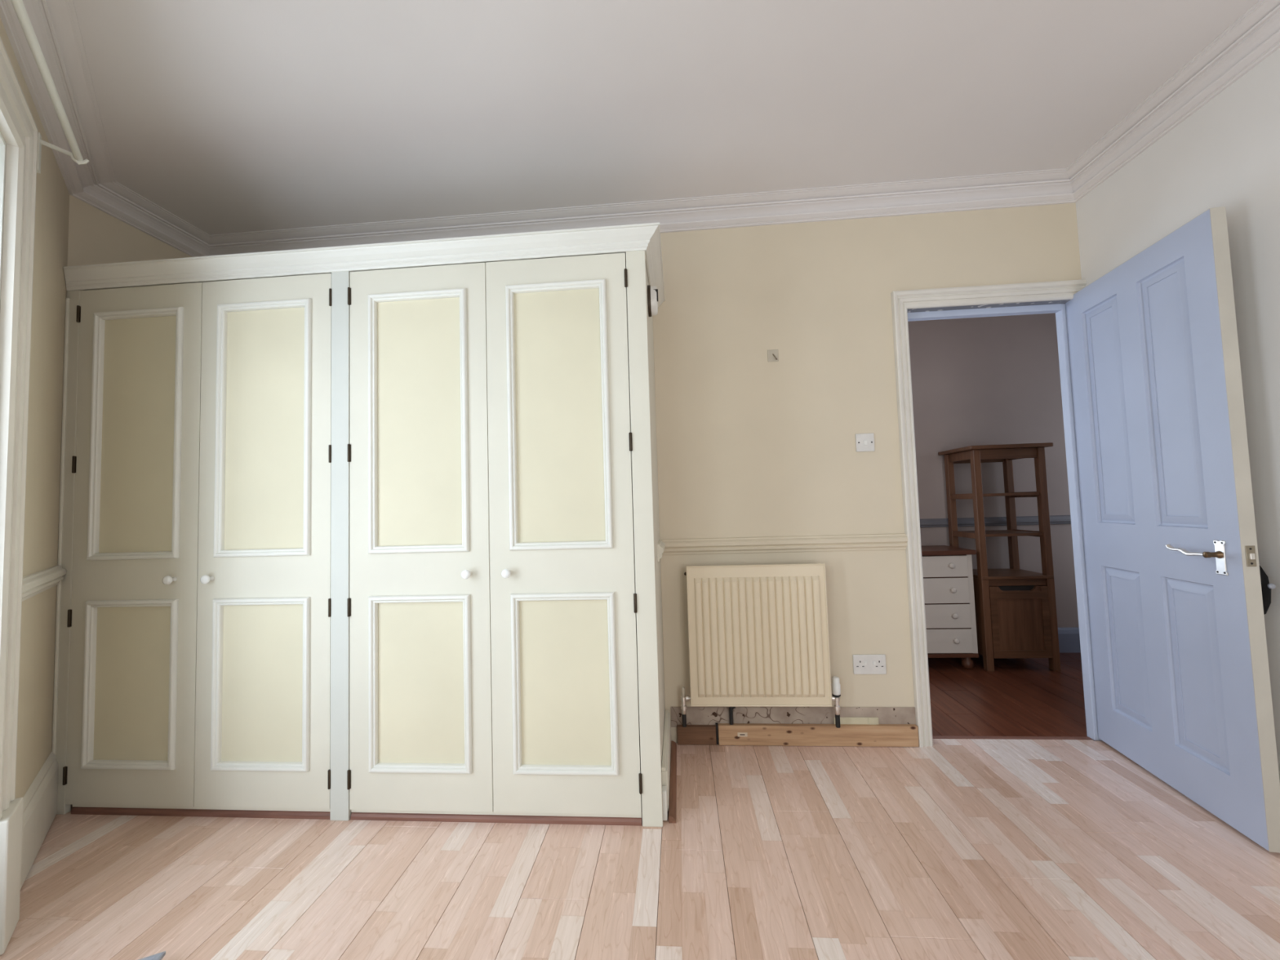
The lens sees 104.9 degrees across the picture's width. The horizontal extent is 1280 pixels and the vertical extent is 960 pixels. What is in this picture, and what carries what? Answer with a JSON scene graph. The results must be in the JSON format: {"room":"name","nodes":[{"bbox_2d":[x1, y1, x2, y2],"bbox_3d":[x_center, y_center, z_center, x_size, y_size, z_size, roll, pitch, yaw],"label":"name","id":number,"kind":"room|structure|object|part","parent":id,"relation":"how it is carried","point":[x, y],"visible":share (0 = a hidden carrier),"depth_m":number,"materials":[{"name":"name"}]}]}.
{"room":"bedroom","nodes":[
{"label":"bedroom","id":0,"kind":"room"},
{"bbox_2d":[0,0,115,955],"bbox_3d":[-1.116,-0.103,0.497,0.440,2.644,4.205,1,-4,-42],"label":"wall","id":1,"kind":"structure","parent":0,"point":[38,611],"depth_m":1.58,"materials":[{"name":"beige paint"}]},
{"bbox_2d":[0,132,6,297],"bbox_3d":[-1.540,0.128,0.904,0.240,2.250,0.995,1,-4,-42],"label":"window","id":2,"kind":"structure","parent":1,"relation":"attached to","point":[2,144],"depth_m":1.39,"materials":[{"name":"white paint"}]},
{"bbox_3d":[-1.475,-1.068,1.058,0.032,0.150,1.295,1,-4,-42],"label":"head moulding","id":3,"kind":"part","parent":1,"relation":"part of","materials":[{"name":"paint"}]},
{"bbox_2d":[20,751,58,888],"bbox_3d":[-2.095,1.183,1.696,0.020,0.242,0.728,1,-4,-42],"label":"baseboard","id":4,"kind":"structure","parent":1,"relation":"attached to","point":[40,800],"depth_m":1.74,"materials":[{"name":"paint"}]},
{"bbox_2d":[10,0,89,173],"bbox_3d":[-1.332,-1.162,0.968,0.121,0.130,1.998,1,-4,-42],"label":"pole","id":5,"kind":"object","parent":1,"relation":"attached to","point":[19,6],"visible":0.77,"depth_m":1.44,"materials":[{"name":"white paint"}]},
{"bbox_3d":[-2.032,-1.105,1.662,0.009,0.130,0.026,1,-4,-42],"label":"bracket plate","id":6,"kind":"part","parent":5,"relation":"part of","materials":[{"name":"white paint"}]},
{"bbox_3d":[-1.991,-1.129,1.701,0.118,0.049,0.014,1,-4,-42],"label":"bracket arm","id":7,"kind":"part","parent":5,"relation":"part of","materials":[{"name":"white paint"}]},
{"bbox_2d":[66,194,191,297],"bbox_3d":[-2.430,0.032,2.353,0.120,2.644,0.629,-2,-3,4],"label":"wall","id":8,"kind":"structure","parent":0,"point":[95,237],"depth_m":2.22,"materials":[{"name":"beige paint"}]},
{"bbox_2d":[70,181,209,257],"bbox_3d":[-2.339,-1.248,2.409,0.140,0.088,0.630,-2,-3,4],"label":"trim","id":9,"kind":"structure","parent":8,"relation":"attached to","point":[114,199],"depth_m":2.34,"materials":[{"name":"white paint"}]},
{"bbox_2d":[0,653,1279,959],"bbox_3d":[0.731,1.243,1.407,6.444,0.060,4.940,-2,-3,4],"label":"floor","id":10,"kind":"structure","parent":0,"point":[949,849],"depth_m":1.56,"materials":[{"name":"laminate"}]},
{"bbox_2d":[137,951,165,959],"bbox_3d":[-1.333,1.240,1.132,0.300,0.040,0.196,0,-3,-24],"label":"tray","id":11,"kind":"object","parent":10,"relation":"on","point":[159,956],"visible":1,"depth_m":1.26,"materials":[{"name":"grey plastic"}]},
{"bbox_2d":[51,222,676,826],"bbox_3d":[-1.115,0.206,2.207,2.504,2.204,0.693,-2,-3,4],"label":"wardrobe","id":12,"kind":"object","parent":10,"relation":"on","point":[364,531],"visible":1,"depth_m":1.92,"materials":[{"name":"paint"}]},
{"bbox_3d":[-2.029,0.811,1.960,0.394,0.660,0.024,-2,-3,4],"label":"panel moulding","id":13,"kind":"part","parent":12,"relation":"part of","materials":[{"name":"paint"}]},
{"bbox_3d":[-2.028,0.812,1.976,0.370,0.636,0.008,-2,-3,4],"label":"panel","id":14,"kind":"part","parent":12,"relation":"part of","materials":[{"name":"paint"}]},
{"bbox_3d":[-2.046,0.240,2.005,0.551,2.091,0.022,-2,-3,4],"label":"door","id":15,"kind":"part","parent":12,"relation":"part of","materials":[{"name":"paint"}]},
{"bbox_3d":[-2.059,-0.192,2.012,0.394,1.026,0.024,-2,-3,4],"label":"panel moulding","id":16,"kind":"part","parent":12,"relation":"part of","materials":[{"name":"paint"}]},
{"bbox_3d":[-2.058,-0.191,2.028,0.370,1.002,0.008,-2,-3,4],"label":"panel","id":17,"kind":"part","parent":12,"relation":"part of","materials":[{"name":"paint"}]},
{"bbox_3d":[-1.865,0.396,1.953,0.035,0.035,0.036,-2,-3,4],"label":"knob","id":18,"kind":"part","parent":12,"relation":"part of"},
{"bbox_3d":[-1.724,1.281,1.935,1.090,0.013,0.020,-2,-3,4],"label":"rail","id":19,"kind":"part","parent":12,"relation":"part of","materials":[{"name":"paint"}]},
{"bbox_3d":[-1.705,0.391,1.940,0.035,0.035,0.036,-2,-3,4],"label":"knob","id":20,"kind":"part","parent":12,"relation":"part of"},
{"bbox_3d":[-1.477,0.793,1.918,0.401,0.660,0.024,-2,-3,4],"label":"panel moulding","id":21,"kind":"part","parent":12,"relation":"part of","materials":[{"name":"paint"}]},
{"bbox_3d":[-1.476,0.793,1.933,0.377,0.636,0.008,-2,-3,4],"label":"panel","id":22,"kind":"part","parent":12,"relation":"part of","materials":[{"name":"paint"}]},
{"bbox_3d":[-1.507,-0.211,1.970,0.401,1.026,0.024,-2,-3,4],"label":"panel moulding","id":23,"kind":"part","parent":12,"relation":"part of","materials":[{"name":"paint"}]},
{"bbox_3d":[-1.490,0.221,1.961,0.558,2.091,0.022,-2,-3,4],"label":"door","id":24,"kind":"part","parent":12,"relation":"part of","materials":[{"name":"paint"}]},
{"bbox_3d":[-1.506,-0.210,1.985,0.377,1.002,0.008,-2,-3,4],"label":"panel","id":25,"kind":"part","parent":12,"relation":"part of","materials":[{"name":"paint"}]},
{"bbox_3d":[-1.170,-0.875,1.947,2.502,0.070,0.061,-2,-3,4],"label":"cornice","id":26,"kind":"part","parent":12,"relation":"part of","materials":[{"name":"paint"}]},
{"bbox_3d":[-0.866,-0.232,1.920,0.401,1.026,0.024,-2,-3,4],"label":"panel moulding","id":27,"kind":"part","parent":12,"relation":"part of","materials":[{"name":"paint"}]},
{"bbox_3d":[-0.865,-0.232,1.935,0.377,1.002,0.008,-2,-3,4],"label":"panel","id":28,"kind":"part","parent":12,"relation":"part of","materials":[{"name":"paint"}]},
{"bbox_3d":[-0.836,0.771,1.868,0.401,0.660,0.024,-2,-3,4],"label":"panel moulding","id":29,"kind":"part","parent":12,"relation":"part of","materials":[{"name":"paint"}]},
{"bbox_3d":[-0.855,0.199,1.912,0.558,2.091,0.022,-2,-3,4],"label":"door","id":30,"kind":"part","parent":12,"relation":"part of","materials":[{"name":"paint"}]},
{"bbox_3d":[-0.835,0.772,1.883,0.377,0.636,0.008,-2,-3,4],"label":"panel","id":31,"kind":"part","parent":12,"relation":"part of","materials":[{"name":"paint"}]},
{"bbox_3d":[-0.654,0.355,1.859,0.035,0.035,0.036,-2,-3,4],"label":"knob","id":32,"kind":"part","parent":12,"relation":"part of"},
{"bbox_3d":[-0.547,1.241,1.843,1.110,0.013,0.020,-2,-3,4],"label":"rail","id":33,"kind":"part","parent":12,"relation":"part of","materials":[{"name":"paint"}]},
{"bbox_3d":[-0.499,0.350,1.847,0.035,0.035,0.036,-2,-3,4],"label":"knob","id":34,"kind":"part","parent":12,"relation":"part of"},
{"bbox_3d":[-0.312,-0.251,1.877,0.394,1.026,0.024,-2,-3,4],"label":"panel moulding","id":35,"kind":"part","parent":12,"relation":"part of","materials":[{"name":"paint"}]},
{"bbox_3d":[-0.310,-0.250,1.892,0.370,1.002,0.008,-2,-3,4],"label":"panel","id":36,"kind":"part","parent":12,"relation":"part of","materials":[{"name":"paint"}]},
{"bbox_3d":[-0.300,0.180,1.869,0.551,2.091,0.022,-2,-3,4],"label":"door","id":37,"kind":"part","parent":12,"relation":"part of","materials":[{"name":"paint"}]},
{"bbox_3d":[-0.282,0.752,1.825,0.394,0.660,0.024,-2,-3,4],"label":"panel moulding","id":38,"kind":"part","parent":12,"relation":"part of","materials":[{"name":"paint"}]},
{"bbox_3d":[-0.280,0.753,1.840,0.370,0.636,0.008,-2,-3,4],"label":"panel","id":39,"kind":"part","parent":12,"relation":"part of","materials":[{"name":"paint"}]},
{"bbox_2d":[647,284,657,316],"bbox_3d":[0.056,-0.756,2.077,0.044,0.132,0.090,-2,-3,4],"label":"wall fitting","id":40,"kind":"object","parent":12,"relation":"attached to","point":[652,291],"visible":1,"depth_m":2.04,"materials":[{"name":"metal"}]},
{"bbox_3d":[0.041,-0.755,2.078,0.012,0.132,0.090,-2,-3,4],"label":"plate","id":41,"kind":"part","parent":40,"relation":"part of","materials":[{"name":"metal"}]},
{"bbox_3d":[0.071,-0.901,2.168,0.061,0.070,0.693,-2,-3,4],"label":"cornice","id":42,"kind":"part","parent":12,"relation":"part of","materials":[{"name":"paint"}]},
{"bbox_3d":[0.063,0.201,2.155,0.018,2.138,0.611,-2,-3,4],"label":"panel","id":43,"kind":"part","parent":12,"relation":"part of","materials":[{"name":"paint"}]},
{"bbox_3d":[0.101,0.327,2.293,0.027,0.078,0.265,-2,-3,4],"label":"dado rail","id":44,"kind":"part","parent":12,"relation":"part of","materials":[{"name":"paint"}]},
{"bbox_3d":[0.091,1.196,1.823,0.019,0.106,0.038,-2,-3,4],"label":"broken skirting","id":45,"kind":"part","parent":12,"relation":"part of","materials":[{"name":"paint"}]},
{"bbox_3d":[0.115,1.176,2.111,0.023,0.160,0.528,-2,-3,4],"label":"skirting","id":46,"kind":"part","parent":12,"relation":"part of","materials":[{"name":"paint"}]},
{"bbox_2d":[677,724,716,745],"bbox_3d":[0.274,1.232,2.381,0.185,0.086,0.020,-2,-3,4],"label":"batten","id":47,"kind":"object","parent":10,"relation":"on","point":[691,734],"visible":1,"depth_m":2.37,"materials":[{"name":"brown wood"}]},
{"bbox_2d":[715,722,718,744],"bbox_3d":[0.372,1.224,2.376,0.011,0.096,0.014,-2,-3,4],"label":"timber offcut","id":48,"kind":"object","parent":10,"relation":"on","point":[717,724],"visible":1,"depth_m":2.37,"materials":[{"name":"brown wood"}]},
{"bbox_2d":[718,723,919,746],"bbox_3d":[0.837,1.209,2.334,0.921,0.094,0.026,-2,-3,4],"label":"batten","id":49,"kind":"object","parent":10,"relation":"on","point":[736,734],"visible":1,"depth_m":2.32,"materials":[{"name":"brown wood"}]},
{"bbox_2d":[921,545,978,669],"bbox_3d":[1.886,0.888,3.483,0.780,0.797,0.411,-2,-3,4],"label":"dresser","id":50,"kind":"object","parent":10,"relation":"on","point":[947,571],"visible":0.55,"depth_m":3.30,"materials":[{"name":"white wood"}]},
{"bbox_3d":[1.867,0.589,3.334,0.667,0.140,0.016,-2,-3,4],"label":"drawer","id":51,"kind":"part","parent":50,"relation":"part of","materials":[{"name":"white wood"}]},
{"bbox_3d":[1.871,0.750,3.326,0.667,0.167,0.016,-2,-3,4],"label":"drawer","id":52,"kind":"part","parent":50,"relation":"part of","materials":[{"name":"white wood"}]},
{"bbox_3d":[1.877,0.920,3.317,0.667,0.156,0.016,-2,-3,4],"label":"drawer","id":53,"kind":"part","parent":50,"relation":"part of","materials":[{"name":"white wood"}]},
{"bbox_3d":[1.881,1.084,3.308,0.667,0.157,0.016,-2,-3,4],"label":"drawer","id":54,"kind":"part","parent":50,"relation":"part of","materials":[{"name":"white wood"}]},
{"bbox_3d":[2.086,0.575,3.293,0.036,0.036,0.032,-2,-3,4],"label":"knob","id":55,"kind":"part","parent":50,"relation":"part of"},
{"bbox_3d":[2.091,0.736,3.285,0.036,0.036,0.032,-2,-3,4],"label":"knob","id":56,"kind":"part","parent":50,"relation":"part of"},
{"bbox_3d":[2.096,0.905,3.276,0.036,0.036,0.032,-2,-3,4],"label":"knob","id":57,"kind":"part","parent":50,"relation":"part of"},
{"bbox_3d":[2.101,1.069,3.268,0.036,0.036,0.032,-2,-3,4],"label":"knob","id":58,"kind":"part","parent":50,"relation":"part of","materials":[{"name":"white wood"}]},
{"bbox_2d":[937,442,1061,671],"bbox_3d":[2.513,0.517,3.444,0.524,1.496,0.422,-2,-3,4],"label":"shelf unit","id":59,"kind":"object","parent":10,"relation":"on","point":[1015,607],"visible":0.96,"depth_m":3.28,"materials":[{"name":"brown wood"}]},
{"bbox_3d":[2.321,0.546,3.630,0.044,1.470,0.044,-2,-3,4],"label":"post","id":60,"kind":"part","parent":59,"relation":"part of","materials":[{"name":"brown wood"}]},
{"bbox_3d":[2.286,-0.167,3.504,0.018,0.058,0.282,-2,-3,4],"label":"rail","id":61,"kind":"part","parent":59,"relation":"part of","materials":[{"name":"brown wood"}]},
{"bbox_3d":[2.289,0.117,3.490,0.018,0.038,0.282,-2,-3,4],"label":"rail","id":62,"kind":"part","parent":59,"relation":"part of","materials":[{"name":"brown wood"}]},
{"bbox_3d":[2.297,0.386,3.476,0.018,0.038,0.282,-2,-3,4],"label":"rail","id":63,"kind":"part","parent":59,"relation":"part of","materials":[{"name":"brown wood"}]},
{"bbox_3d":[2.506,-0.161,3.653,0.368,0.068,0.018,-2,-3,4],"label":"rail","id":64,"kind":"part","parent":59,"relation":"part of","materials":[{"name":"brown wood"}]},
{"bbox_3d":[2.295,0.530,3.305,0.044,1.470,0.044,-2,-3,4],"label":"post","id":65,"kind":"part","parent":59,"relation":"part of","materials":[{"name":"brown wood"}]},
{"bbox_3d":[2.509,0.374,3.460,0.367,0.020,0.346,-2,-3,4],"label":"shelf","id":66,"kind":"part","parent":59,"relation":"part of","materials":[{"name":"brown wood"}]},
{"bbox_3d":[2.479,-0.177,3.323,0.368,0.068,0.018,-2,-3,4],"label":"rail","id":67,"kind":"part","parent":59,"relation":"part of","materials":[{"name":"brown wood"}]},
{"bbox_3d":[2.501,0.104,3.474,0.367,0.020,0.346,-2,-3,4],"label":"shelf","id":68,"kind":"part","parent":59,"relation":"part of","materials":[{"name":"brown wood"}]},
{"bbox_3d":[2.732,0.532,3.598,0.044,1.470,0.044,-2,-3,4],"label":"post","id":69,"kind":"part","parent":59,"relation":"part of","materials":[{"name":"brown wood"}]},
{"bbox_3d":[2.505,0.680,3.278,0.367,0.044,0.018,-2,-3,4],"label":"rail","id":70,"kind":"part","parent":59,"relation":"part of","materials":[{"name":"brown wood"}]},
{"bbox_3d":[2.512,0.938,3.258,0.364,0.467,0.016,-2,-3,4],"label":"cupboard door","id":71,"kind":"part","parent":59,"relation":"part of","materials":[{"name":"brown wood"}]},
{"bbox_3d":[2.511,0.938,3.247,0.364,0.466,0.005,-2,-3,4],"label":"door frame","id":72,"kind":"part","parent":59,"relation":"part of","materials":[{"name":"brown wood"}]},
{"bbox_3d":[2.713,0.102,3.457,0.018,0.038,0.282,-2,-3,4],"label":"rail","id":73,"kind":"part","parent":59,"relation":"part of","materials":[{"name":"brown wood"}]},
{"bbox_3d":[2.721,0.372,3.443,0.018,0.038,0.282,-2,-3,4],"label":"rail","id":74,"kind":"part","parent":59,"relation":"part of","materials":[{"name":"brown wood"}]},
{"bbox_3d":[2.706,0.516,3.273,0.044,1.470,0.044,-2,-3,4],"label":"post","id":75,"kind":"part","parent":59,"relation":"part of","materials":[{"name":"brown wood"}]},
{"bbox_2d":[73,0,1259,235],"bbox_3d":[-0.303,-1.483,0.855,4.853,0.100,3.609,-2,-3,4],"label":"ceiling","id":76,"kind":"structure","parent":0,"point":[226,116],"depth_m":1.77,"materials":[{"name":"white paint"}]},
{"bbox_2d":[645,203,1081,742],"bbox_3d":[-0.149,-0.027,2.524,4.603,2.644,0.119,-2,-3,4],"label":"wall","id":77,"kind":"structure","parent":0,"point":[748,445],"depth_m":2.43,"materials":[{"name":"beige paint"}]},
{"bbox_2d":[209,168,1075,255],"bbox_3d":[-0.146,-1.310,2.485,4.503,0.088,0.140,-2,-3,4],"label":"trim","id":78,"kind":"structure","parent":77,"relation":"attached to","point":[1052,186],"depth_m":2.44,"materials":[{"name":"white paint"}]},
{"bbox_2d":[680,563,840,728],"bbox_3d":[0.558,0.781,2.339,0.745,0.760,0.112,-2,-3,4],"label":"radiator","id":79,"kind":"object","parent":77,"relation":"attached to","point":[758,634],"visible":1,"depth_m":2.29,"materials":[{"name":"metal"}]},
{"bbox_2d":[767,349,778,361],"bbox_3d":[0.662,-0.621,2.443,0.053,0.060,0.026,-2,-3,4],"label":"hook","id":80,"kind":"object","parent":77,"relation":"attached to","point":[772,354],"visible":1,"depth_m":2.45,"materials":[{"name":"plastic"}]},
{"bbox_2d":[661,533,907,555],"bbox_3d":[0.689,0.315,2.395,1.172,0.078,0.027,-2,-3,4],"label":"trim","id":81,"kind":"structure","parent":77,"relation":"attached to","point":[869,541],"depth_m":2.39,"materials":[{"name":"beige paint"}]},
{"bbox_2d":[855,433,875,452],"bbox_3d":[1.095,-0.182,2.394,0.087,0.088,0.012,-2,-3,4],"label":"light switch","id":82,"kind":"object","parent":77,"relation":"attached to","point":[864,442],"visible":1,"depth_m":2.39,"materials":[{"name":"white plastic"}]},
{"bbox_2d":[853,654,886,674],"bbox_3d":[1.093,0.878,2.342,0.150,0.092,0.013,-2,-3,4],"label":"double socket","id":83,"kind":"object","parent":77,"relation":"attached to","point":[862,664],"visible":1,"depth_m":2.34,"materials":[{"name":"white plastic"}]},
{"bbox_2d":[890,279,1101,746],"bbox_3d":[1.771,0.147,2.363,1.003,2.171,0.120,-2,-3,4],"label":"door frame","id":84,"kind":"structure","parent":77,"relation":"in","point":[1042,297],"depth_m":2.36,"materials":[{"name":"paint"}]},
{"bbox_3d":[1.301,0.159,2.353,0.067,2.168,0.028,-2,-3,4],"label":"architrave","id":85,"kind":"part","parent":84,"relation":"part of","materials":[{"name":"paint"}]},
{"bbox_3d":[1.676,-0.894,2.376,0.882,0.086,0.028,-2,-3,4],"label":"head architrave","id":86,"kind":"part","parent":84,"relation":"part of","materials":[{"name":"paint"}]},
{"bbox_2d":[1065,206,1279,853],"bbox_3d":[2.047,0.143,1.969,0.138,2.087,0.781,-2,-3,12],"label":"door","id":87,"kind":"structure","parent":84,"relation":"attached to","point":[1181,670],"depth_m":1.84,"materials":[{"name":"blue paint"}]},
{"bbox_3d":[2.053,-0.297,2.158,0.012,0.973,0.219,-2,-3,12],"label":"moulded panel","id":88,"kind":"part","parent":87,"relation":"part of","materials":[{"name":"blue paint"}]},
{"bbox_3d":[2.083,0.702,2.107,0.012,0.639,0.219,-2,-3,12],"label":"moulded panel","id":89,"kind":"part","parent":87,"relation":"part of","materials":[{"name":"blue paint"}]},
{"bbox_3d":[1.986,-0.312,1.839,0.012,0.973,0.218,-2,-3,12],"label":"moulded panel","id":90,"kind":"part","parent":87,"relation":"part of","materials":[{"name":"blue paint"}]},
{"bbox_3d":[1.945,0.252,1.752,0.016,0.035,0.162,-2,-3,12],"label":"lever","id":91,"kind":"part","parent":87,"relation":"part of","materials":[{"name":"silver metal"}]},
{"bbox_3d":[2.016,0.688,1.787,0.012,0.639,0.218,-2,-3,12],"label":"moulded panel","id":92,"kind":"part","parent":87,"relation":"part of","materials":[{"name":"blue paint"}]},
{"bbox_3d":[1.964,0.262,1.665,0.004,0.116,0.041,-2,-3,12],"label":"handle plate","id":93,"kind":"part","parent":87,"relation":"part of","materials":[{"name":"silver metal"}]},
{"bbox_3d":[1.972,0.246,1.589,0.025,0.067,0.002,-2,-3,12],"label":"latch plate","id":94,"kind":"part","parent":87,"relation":"part of","materials":[{"name":"metal"}]},
{"bbox_2d":[1259,565,1275,614],"bbox_3d":[2.034,0.338,1.633,0.050,0.224,0.118,-2,-3,12],"label":"bag","id":95,"kind":"object","parent":87,"relation":"hanging from","point":[1266,587],"visible":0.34,"depth_m":1.59,"materials":[{"name":"black fabric"}]},
{"bbox_2d":[907,313,1079,627],"bbox_3d":[2.149,-0.026,3.788,3.900,2.654,0.100,-2,-3,4],"label":"wall","id":96,"kind":"structure","parent":0,"point":[985,380],"depth_m":3.72,"materials":[{"name":"paint"}]},
{"bbox_2d":[920,515,1071,528],"bbox_3d":[2.155,0.326,3.708,3.700,0.066,0.024,-2,-3,4],"label":"trim","id":97,"kind":"structure","parent":96,"relation":"attached to","point":[1054,519],"depth_m":3.66,"materials":[{"name":"paint"}]},
{"bbox_2d":[1057,627,1080,653],"bbox_3d":[2.181,1.200,3.664,3.700,0.176,0.020,-2,-3,4],"label":"baseboard","id":98,"kind":"structure","parent":96,"relation":"attached to","point":[1068,637],"depth_m":3.58,"materials":[{"name":"paint"}]},
{"bbox_2d":[1075,48,1279,781],"bbox_3d":[2.070,-0.191,0.654,0.120,2.644,3.510,-2,-3,4],"label":"wall","id":99,"kind":"structure","parent":0,"point":[1226,153],"depth_m":1.69,"materials":[{"name":"paint"}]},
{"bbox_2d":[1066,0,1279,202],"bbox_3d":[1.903,-1.462,0.734,0.140,0.088,3.318,-2,-3,4],"label":"trim","id":100,"kind":"structure","parent":99,"relation":"attached to","point":[1254,36],"depth_m":1.79,"materials":[{"name":"white paint"}]}
]}

